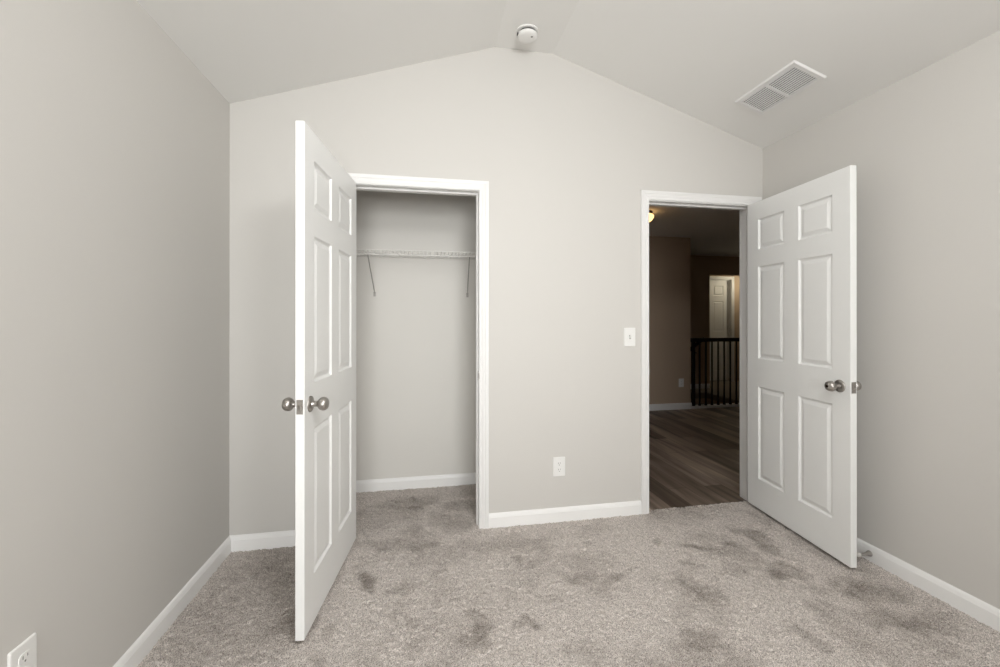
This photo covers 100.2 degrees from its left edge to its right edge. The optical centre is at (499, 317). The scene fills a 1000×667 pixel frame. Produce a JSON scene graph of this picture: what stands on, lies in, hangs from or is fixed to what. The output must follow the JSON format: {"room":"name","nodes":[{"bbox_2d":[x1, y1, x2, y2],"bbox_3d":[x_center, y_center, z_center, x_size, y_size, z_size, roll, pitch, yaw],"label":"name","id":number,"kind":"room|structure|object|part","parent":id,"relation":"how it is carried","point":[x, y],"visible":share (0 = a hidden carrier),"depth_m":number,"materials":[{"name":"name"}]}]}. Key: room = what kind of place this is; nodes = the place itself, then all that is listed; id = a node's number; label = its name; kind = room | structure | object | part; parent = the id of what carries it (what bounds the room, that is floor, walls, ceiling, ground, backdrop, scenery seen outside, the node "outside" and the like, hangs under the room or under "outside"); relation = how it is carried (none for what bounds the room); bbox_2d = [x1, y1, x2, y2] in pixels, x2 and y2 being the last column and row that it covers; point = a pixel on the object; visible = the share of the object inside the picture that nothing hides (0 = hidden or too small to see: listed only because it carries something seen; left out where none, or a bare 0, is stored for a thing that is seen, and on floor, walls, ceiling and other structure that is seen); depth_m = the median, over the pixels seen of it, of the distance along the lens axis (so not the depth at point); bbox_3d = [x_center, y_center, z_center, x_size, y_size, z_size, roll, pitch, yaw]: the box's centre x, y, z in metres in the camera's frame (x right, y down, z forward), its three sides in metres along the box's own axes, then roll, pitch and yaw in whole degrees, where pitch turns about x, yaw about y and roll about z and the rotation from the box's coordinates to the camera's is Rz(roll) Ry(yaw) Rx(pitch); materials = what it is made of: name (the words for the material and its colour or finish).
{"room":"empty bedroom","nodes":[
{"label":"empty bedroom","id":0,"kind":"room"},
{"bbox_2d":[0,0,229,666],"bbox_3d":[-1.083,0.064,-0.194,0.120,2.513,5.250,0,0,-10],"label":"wall","id":1,"kind":"structure","parent":0,"point":[115,145],"depth_m":1.38,"materials":[{"name":"grey paint"}]},
{"bbox_2d":[7,632,36,666],"bbox_3d":[-1.256,0.917,1.103,0.009,0.120,0.078,0,0,-10],"label":"wall outlet","id":2,"kind":"object","parent":1,"relation":"attached to","point":[24,654],"visible":1,"depth_m":1.11,"materials":[{"name":"white plastic"}]},
{"bbox_2d":[18,649,30,665],"bbox_3d":[-1.254,0.897,1.103,0.003,0.029,0.035,0,0,-10],"label":"receptacle","id":3,"kind":"object","parent":2,"relation":"attached to","point":[24,655],"depth_m":1.10,"materials":[{"name":"grey plastic"}]},
{"bbox_2d":[113,535,230,666],"bbox_3d":[-1.017,1.234,-0.181,0.014,0.093,5.016,0,0,-10],"label":"baseboard","id":4,"kind":"structure","parent":1,"relation":"attached to","point":[149,638],"depth_m":1.74,"materials":[{"name":"white wood"}]},
{"bbox_2d":[356,190,475,479],"bbox_3d":[-0.667,0.024,3.182,1.640,2.500,0.100,0,0,-10],"label":"wall","id":5,"kind":"structure","parent":0,"point":[416,338],"depth_m":3.13,"materials":[{"name":"white paint"}]},
{"bbox_2d":[356,249,475,296],"bbox_3d":[-0.630,-0.308,2.980,1.440,0.305,0.309,0,0,-10],"label":"wire shelf","id":6,"kind":"object","parent":5,"relation":"attached to","point":[371,253],"visible":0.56,"depth_m":2.91,"materials":[{"name":"white metal"}]},
{"bbox_3d":[-0.604,-0.423,2.838,1.428,0.006,0.006,0,0,-10],"label":"lip rail","id":7,"kind":"part","parent":6,"relation":"part of","materials":[{"name":"white plastic"}]},
{"bbox_3d":[-0.604,-0.453,2.838,1.428,0.006,0.006,0,0,-10],"label":"rail","id":8,"kind":"part","parent":6,"relation":"part of","materials":[{"name":"white plastic"}]},
{"bbox_3d":[-0.657,-0.451,3.125,1.428,0.006,0.006,0,0,-10],"label":"rail","id":9,"kind":"part","parent":6,"relation":"part of","materials":[{"name":"white plastic"}]},
{"bbox_3d":[-0.631,-0.449,2.984,1.428,0.006,0.006,0,0,-10],"label":"rail","id":10,"kind":"part","parent":6,"relation":"part of","materials":[{"name":"white plastic"}]},
{"bbox_2d":[356,472,475,492],"bbox_3d":[-0.607,1.237,2.851,1.440,0.093,0.570,0,0,-10],"label":"baseboard","id":11,"kind":"structure","parent":5,"relation":"attached to","point":[401,483],"depth_m":3.12,"materials":[{"name":"white wood"}]},
{"bbox_2d":[229,47,762,534],"bbox_3d":[0.159,-0.210,2.646,3.351,2.967,0.115,0,0,-10],"label":"wall","id":12,"kind":"structure","parent":0,"point":[566,152],"depth_m":2.58,"materials":[{"name":"grey paint"}]},
{"bbox_2d":[230,530,294,551],"bbox_3d":[-1.213,1.237,2.326,0.538,0.093,0.014,0,0,-10],"label":"baseboard","id":13,"kind":"structure","parent":12,"relation":"attached to","point":[266,540],"depth_m":2.30,"materials":[{"name":"white wood"}]},
{"bbox_2d":[282,121,355,640],"bbox_3d":[-0.808,0.245,2.005,0.179,2.023,0.786,0,0,-4],"label":"door","id":14,"kind":"structure","parent":12,"relation":"in","point":[324,404],"depth_m":1.82,"materials":[{"name":"white paint"}]},
{"bbox_3d":[-0.840,0.348,1.682,0.066,0.054,0.054,0,0,-4],"label":"knob","id":15,"kind":"part","parent":14,"relation":"part of","materials":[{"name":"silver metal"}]},
{"bbox_3d":[-0.779,0.348,1.626,0.025,0.057,0.001,0,0,-5],"label":"latch plate","id":16,"kind":"part","parent":14,"relation":"part of","materials":[{"name":"silver metal"}]},
{"bbox_3d":[-0.727,0.348,1.691,0.066,0.054,0.054,0,0,-4],"label":"knob","id":17,"kind":"part","parent":14,"relation":"part of","materials":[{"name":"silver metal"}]},
{"bbox_3d":[-0.795,-0.549,1.843,0.035,0.202,0.225,0,0,-4],"label":"panel","id":18,"kind":"part","parent":14,"relation":"part of","materials":[{"name":"white paint"}]},
{"bbox_3d":[-0.795,-0.035,1.842,0.035,0.608,0.225,0,0,-4],"label":"panel","id":19,"kind":"part","parent":14,"relation":"part of","materials":[{"name":"white paint"}]},
{"bbox_3d":[-0.795,0.756,1.841,0.035,0.608,0.225,0,0,-4],"label":"panel","id":20,"kind":"part","parent":14,"relation":"part of","materials":[{"name":"white paint"}]},
{"bbox_3d":[-0.821,-0.549,2.173,0.035,0.202,0.225,0,0,-4],"label":"panel","id":21,"kind":"part","parent":14,"relation":"part of","materials":[{"name":"white paint"}]},
{"bbox_3d":[-0.821,-0.034,2.172,0.035,0.608,0.225,0,0,-4],"label":"panel","id":22,"kind":"part","parent":14,"relation":"part of","materials":[{"name":"white paint"}]},
{"bbox_3d":[-0.821,0.756,2.171,0.035,0.608,0.225,0,0,-4],"label":"panel","id":23,"kind":"part","parent":14,"relation":"part of","materials":[{"name":"white paint"}]},
{"bbox_2d":[348,173,488,528],"bbox_3d":[-0.520,0.226,2.520,0.894,2.104,0.149,0,0,-10],"label":"door frame","id":24,"kind":"structure","parent":12,"relation":"attached to","point":[364,182],"depth_m":2.53,"materials":[{"name":"white wood"}]},
{"bbox_2d":[553,457,564,476],"bbox_3d":[0.371,0.934,2.621,0.078,0.120,0.009,0,0,-10],"label":"wall outlet","id":25,"kind":"object","parent":12,"relation":"attached to","point":[558,462],"visible":1,"depth_m":2.62,"materials":[{"name":"white plastic"}]},
{"bbox_2d":[489,500,641,527],"bbox_3d":[0.423,1.237,2.627,1.002,0.093,0.014,0,0,-10],"label":"baseboard","id":26,"kind":"structure","parent":12,"relation":"attached to","point":[559,514],"depth_m":2.62,"materials":[{"name":"white wood"}]},
{"bbox_2d":[624,328,634,345],"bbox_3d":[0.842,0.126,2.703,0.078,0.120,0.018,0,0,-10],"label":"light switch","id":27,"kind":"object","parent":12,"relation":"attached to","point":[629,333],"visible":1,"depth_m":2.71,"materials":[{"name":"white plastic"}]},
{"bbox_2d":[640,190,761,513],"bbox_3d":[1.345,0.225,2.864,0.896,2.107,0.149,0,0,-10],"label":"door frame","id":28,"kind":"structure","parent":12,"relation":"attached to","point":[648,198],"depth_m":2.77,"materials":[{"name":"white wood"}]},
{"bbox_3d":[1.333,0.225,2.929,0.896,2.106,0.017,0,0,-10],"label":"casing","id":29,"kind":"part","parent":28,"relation":"part of","materials":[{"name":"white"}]},
{"bbox_2d":[747,165,861,567],"bbox_3d":[1.744,0.246,2.481,0.181,2.023,0.786,0,0,-5],"label":"door","id":30,"kind":"structure","parent":12,"relation":"in","point":[803,385],"depth_m":2.37,"materials":[{"name":"white paint"}]},
{"bbox_3d":[1.729,-0.548,2.647,0.035,0.202,0.225,0,0,-5],"label":"panel","id":31,"kind":"part","parent":30,"relation":"part of","materials":[{"name":"white paint"}]},
{"bbox_3d":[1.729,-0.034,2.647,0.035,0.608,0.225,0,0,-5],"label":"panel","id":32,"kind":"part","parent":30,"relation":"part of","materials":[{"name":"white paint"}]},
{"bbox_3d":[1.729,0.757,2.646,0.035,0.608,0.225,0,0,-5],"label":"panel","id":33,"kind":"part","parent":30,"relation":"part of","materials":[{"name":"white paint"}]},
{"bbox_3d":[1.759,-0.549,2.318,0.035,0.202,0.225,0,0,-5],"label":"panel","id":34,"kind":"part","parent":30,"relation":"part of","materials":[{"name":"white paint"}]},
{"bbox_3d":[1.759,-0.034,2.317,0.035,0.608,0.225,0,0,-5],"label":"panel","id":35,"kind":"part","parent":30,"relation":"part of","materials":[{"name":"white paint"}]},
{"bbox_3d":[1.759,0.756,2.316,0.035,0.608,0.225,0,0,-5],"label":"panel","id":36,"kind":"part","parent":30,"relation":"part of","materials":[{"name":"white paint"}]},
{"bbox_3d":[1.717,0.353,2.157,0.066,0.054,0.054,0,0,-5],"label":"knob","id":37,"kind":"part","parent":30,"relation":"part of","materials":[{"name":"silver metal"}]},
{"bbox_3d":[1.778,0.353,2.102,0.025,0.057,0.001,0,0,-5],"label":"latch plate","id":38,"kind":"part","parent":30,"relation":"part of","materials":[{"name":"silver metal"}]},
{"bbox_3d":[1.829,0.353,2.167,0.066,0.054,0.054,0,0,-5],"label":"knob","id":39,"kind":"part","parent":30,"relation":"part of","materials":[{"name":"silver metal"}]},
{"bbox_2d":[137,380,999,666],"bbox_3d":[2.427,1.323,3.546,8.142,0.104,11.100,0,0,-10],"label":"floor","id":40,"kind":"structure","parent":0,"point":[419,583],"depth_m":1.91,"materials":[{"name":"beige carpet"}]},
{"bbox_2d":[137,0,999,148],"bbox_3d":[0.633,-1.490,0.075,3.591,0.634,5.156,0,0,-10],"label":"ceiling","id":41,"kind":"structure","parent":0,"point":[695,58],"depth_m":2.12,"materials":[{"name":"white paint"}]},
{"bbox_2d":[516,24,537,43],"bbox_3d":[0.157,-1.632,2.417,0.128,0.044,0.128,0,0,-10],"label":"smoke detector","id":42,"kind":"object","parent":41,"relation":"attached to","point":[526,33],"visible":1,"depth_m":2.39,"materials":[{"name":"white plastic"}]},
{"bbox_2d":[735,60,826,114],"bbox_3d":[1.561,-1.278,2.354,0.199,0.070,0.416,0,0,-10],"label":"ceiling vent","id":43,"kind":"object","parent":41,"relation":"in","point":[795,77],"visible":1,"depth_m":2.32,"materials":[{"name":"white metal"}]},
{"bbox_2d":[649,236,722,403],"bbox_3d":[1.762,1.178,6.526,3.930,4.800,1.600,0,0,-10],"label":"wall","id":44,"kind":"structure","parent":0,"point":[669,257],"depth_m":5.82,"materials":[{"name":"beige paint"}]},
{"bbox_2d":[649,403,691,410],"bbox_3d":[1.324,1.241,5.685,2.764,0.093,0.134,0,0,-10],"label":"baseboard","id":45,"kind":"structure","parent":44,"relation":"attached to","point":[669,406],"depth_m":5.81,"materials":[{"name":"white wood"}]},
{"bbox_2d":[679,378,683,386],"bbox_3d":[2.537,0.912,5.851,0.078,0.120,0.009,0,0,-10],"label":"wall outlet","id":46,"kind":"object","parent":44,"relation":"attached to","point":[681,381],"visible":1,"depth_m":5.85,"materials":[{"name":"white plastic"}]},
{"bbox_2d":[692,403,739,408],"bbox_3d":[3.514,1.274,6.080,1.686,0.048,0.110,0,0,-10],"label":"trim","id":47,"kind":"structure","parent":44,"relation":"attached to","point":[727,404],"depth_m":5.95,"materials":[{"name":"white wood"}]},
{"bbox_2d":[690,338,739,405],"bbox_3d":[3.470,0.770,6.058,1.580,0.960,0.052,0,0,-10],"label":"guard railing","id":48,"kind":"object","parent":47,"relation":"on","point":[692,340],"visible":0.47,"depth_m":5.97,"materials":[{"name":"black metal"}]},
{"bbox_3d":[2.737,0.797,5.923,0.040,0.905,0.040,0,0,-10],"label":"newel post","id":49,"kind":"part","parent":48,"relation":"part of","materials":[{"name":"black paint"}]},
{"bbox_3d":[3.470,0.317,6.058,1.580,0.055,0.052,0,0,-10],"label":"rail","id":50,"kind":"part","parent":48,"relation":"part of","materials":[{"name":"black paint"}]},
{"bbox_2d":[649,206,738,256],"bbox_3d":[2.893,-1.172,6.239,6.250,0.100,5.980,0,0,-10],"label":"ceiling","id":51,"kind":"structure","parent":0,"point":[711,232],"depth_m":5.21,"materials":[{"name":"white paint"}]},
{"bbox_2d":[649,210,653,221],"bbox_3d":[1.508,-1.049,4.468,0.260,0.150,0.260,0,0,-10],"label":"ceiling lamp","id":52,"kind":"object","parent":51,"relation":"attached to","point":[651,216],"visible":0.18,"depth_m":4.38,"materials":[{"name":"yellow glass"}]},
{"bbox_2d":[690,255,739,383],"bbox_3d":[3.630,1.155,7.622,4.100,4.650,0.120,0,0,-10],"label":"wall","id":53,"kind":"structure","parent":0,"point":[701,267],"depth_m":7.57,"materials":[{"name":"beige paint"}]},
{"bbox_2d":[690,384,709,388],"bbox_3d":[2.717,1.243,7.386,2.220,0.093,0.014,0,0,-10],"label":"baseboard","id":54,"kind":"structure","parent":53,"relation":"attached to","point":[696,385],"depth_m":7.55,"materials":[{"name":"white"}]},
{"bbox_2d":[710,275,739,380],"bbox_3d":[4.461,0.056,8.407,2.180,2.450,0.120,0,0,-10],"label":"wall","id":55,"kind":"structure","parent":0,"point":[736,278],"depth_m":8.40,"materials":[{"name":"beige paint"}]},
{"bbox_2d":[710,280,727,380],"bbox_3d":[4.231,0.253,8.406,0.786,2.023,0.179,0,0,-10],"label":"door","id":56,"kind":"structure","parent":55,"relation":"in","point":[718,289],"depth_m":8.43,"materials":[{"name":"white paint"}]},
{"bbox_3d":[4.395,-0.542,8.437,0.225,0.202,0.035,0,0,-10],"label":"panel","id":57,"kind":"part","parent":56,"relation":"part of","materials":[{"name":"white paint"}]},
{"bbox_3d":[4.395,-0.027,8.437,0.225,0.608,0.035,0,0,-10],"label":"panel","id":58,"kind":"part","parent":56,"relation":"part of","materials":[{"name":"white paint"}]},
{"bbox_3d":[4.395,0.764,8.436,0.225,0.608,0.035,0,0,-10],"label":"panel","id":59,"kind":"part","parent":56,"relation":"part of","materials":[{"name":"white paint"}]},
{"bbox_2d":[710,276,733,381],"bbox_3d":[4.239,0.232,8.366,0.896,2.107,0.154,0,0,-10],"label":"door frame","id":60,"kind":"structure","parent":55,"relation":"attached to","point":[729,279],"depth_m":8.37,"materials":[{"name":"white wood"}]},
{"bbox_3d":[4.239,0.262,8.369,0.772,2.044,0.034,0,0,-10],"label":"door stop moulding","id":61,"kind":"part","parent":60,"relation":"part of","materials":[{"name":"white wood"}]},
{"bbox_2d":[763,31,999,608],"bbox_3d":[2.331,0.064,0.434,0.120,2.513,5.250,0,0,-10],"label":"wall","id":62,"kind":"structure","parent":0,"point":[924,147],"depth_m":1.94,"materials":[{"name":"grey paint"}]},
{"bbox_2d":[857,538,999,631],"bbox_3d":[2.265,1.234,0.423,0.014,0.093,5.016,0,0,-10],"label":"baseboard","id":63,"kind":"structure","parent":62,"relation":"attached to","point":[983,612],"depth_m":1.91,"materials":[{"name":"white wood"}]},
{"bbox_2d":[857,550,872,556],"bbox_3d":[1.893,1.233,2.179,0.081,0.029,0.029,0,0,-10],"label":"doorstop","id":64,"kind":"object","parent":63,"relation":"attached to","point":[867,553],"visible":0.89,"depth_m":2.17,"materials":[{"name":"grey metal"}]}
]}

